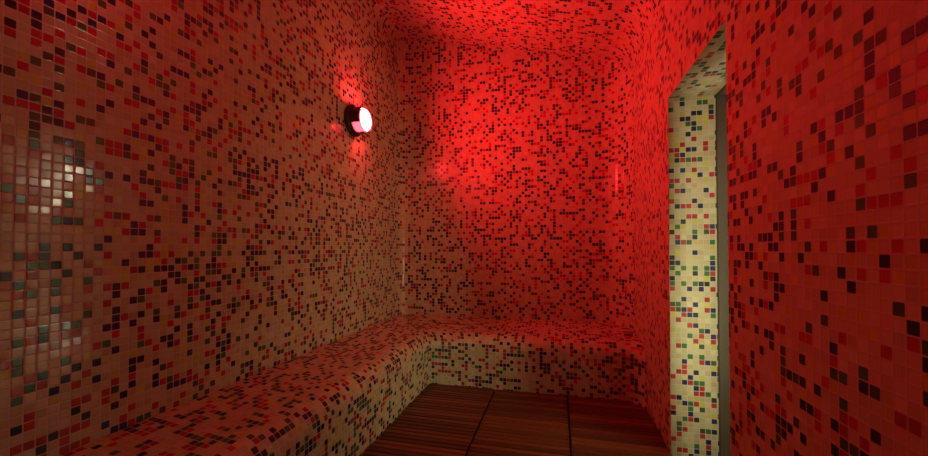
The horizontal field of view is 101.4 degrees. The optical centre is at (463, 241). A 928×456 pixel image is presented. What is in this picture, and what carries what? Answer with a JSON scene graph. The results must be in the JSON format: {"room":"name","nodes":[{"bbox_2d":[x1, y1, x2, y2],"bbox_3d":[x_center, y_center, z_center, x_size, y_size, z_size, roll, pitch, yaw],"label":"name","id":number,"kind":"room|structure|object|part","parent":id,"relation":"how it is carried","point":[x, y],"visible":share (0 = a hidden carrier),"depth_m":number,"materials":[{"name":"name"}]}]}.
{"room":"spa","nodes":[
{"label":"spa","id":0,"kind":"room"},
{"bbox_2d":[0,0,396,455],"bbox_3d":[-1.438,-0.665,1.927,0.120,4.110,5.020,0,-1,14],"label":"wall","id":1,"kind":"structure","parent":0,"point":[190,209],"depth_m":1.84,"materials":[{"name":"tile"}]},
{"bbox_2d":[344,104,372,136],"bbox_3d":[-0.925,-1.087,3.393,0.164,0.280,0.280,0,-1,14],"label":"wall lamp","id":2,"kind":"object","parent":1,"relation":"attached to","point":[358,121],"visible":1,"depth_m":3.32,"materials":[{"name":"metal"}]},
{"bbox_3d":[-0.983,-1.086,3.407,0.045,0.280,0.280,0,-1,14],"label":"plate","id":3,"kind":"part","parent":2,"relation":"part of","materials":[{"name":"metal"}]},
{"bbox_2d":[364,0,663,72],"bbox_3d":[-0.150,-2.083,1.720,2.689,0.907,5.200,0,-1,14],"label":"ceiling","id":4,"kind":"structure","parent":0,"point":[614,30],"depth_m":3.65,"materials":[{"name":"tile"}]},
{"bbox_2d":[396,39,634,331],"bbox_3d":[0.446,-0.631,4.084,2.729,4.110,0.420,0,-1,14],"label":"wall","id":5,"kind":"structure","parent":0,"point":[515,169],"depth_m":4.15,"materials":[{"name":"tile"}]},
{"bbox_2d":[466,396,571,455],"bbox_3d":[-0.016,1.435,1.605,3.020,0.100,5.390,0,-1,14],"label":"floor","id":6,"kind":"structure","parent":0,"point":[570,448],"depth_m":2.86,"materials":[{"name":"brown wood"}]},
{"bbox_2d":[59,314,646,455],"bbox_3d":[-0.156,1.089,1.644,2.482,0.595,5.142,0,-1,14],"label":"bench","id":7,"kind":"object","parent":6,"relation":"on","point":[336,398],"visible":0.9,"depth_m":2.83,"materials":[{"name":"tile"}]},
{"bbox_2d":[363,412,479,455],"bbox_3d":[-0.260,1.371,2.637,0.629,0.058,0.640,0,-1,14],"label":"panel","id":8,"kind":"object","parent":6,"relation":"on","point":[410,434],"visible":1,"depth_m":2.62,"materials":[{"name":"brown wood"}]},
{"bbox_2d":[403,383,493,421],"bbox_3d":[-0.102,1.381,3.268,0.629,0.058,0.640,0,-1,14],"label":"panel","id":9,"kind":"object","parent":6,"relation":"on","point":[435,399],"visible":0.98,"depth_m":3.22,"materials":[{"name":"brown wood"}]},
{"bbox_2d":[467,420,569,455],"bbox_3d":[0.364,1.368,2.481,0.629,0.058,0.640,0,-1,14],"label":"panel","id":10,"kind":"object","parent":6,"relation":"on","point":[491,438],"visible":1,"depth_m":2.56,"materials":[{"name":"brown wood"}]},
{"bbox_2d":[483,389,567,429],"bbox_3d":[0.522,1.378,3.112,0.629,0.058,0.640,0,-1,14],"label":"panel","id":11,"kind":"object","parent":6,"relation":"on","point":[506,406],"visible":0.96,"depth_m":3.06,"materials":[{"name":"brown wood"}]},
{"bbox_2d":[568,396,662,440],"bbox_3d":[1.133,1.376,2.959,0.604,0.058,0.640,0,-1,14],"label":"panel","id":12,"kind":"object","parent":6,"relation":"on","point":[592,415],"visible":0.98,"depth_m":2.90,"materials":[{"name":"brown wood"}]},
{"bbox_2d":[571,430,670,455],"bbox_3d":[0.976,1.366,2.328,0.604,0.058,0.640,0,-1,14],"label":"panel","id":13,"kind":"object","parent":6,"relation":"on","point":[582,443],"visible":1,"depth_m":2.50,"materials":[{"name":"brown wood"}]},
{"bbox_2d":[634,0,927,455],"bbox_3d":[1.265,-0.673,1.380,0.410,4.110,5.270,0,-1,14],"label":"wall","id":14,"kind":"structure","parent":0,"point":[827,100],"depth_m":1.19,"materials":[{"name":"tile"}]},
{"bbox_2d":[716,85,729,455],"bbox_3d":[1.531,0.226,1.943,0.103,2.330,0.880,0,-1,14],"label":"door","id":15,"kind":"structure","parent":14,"relation":"in","point":[721,103],"depth_m":2.36,"materials":[{"name":"metal"}]}
]}

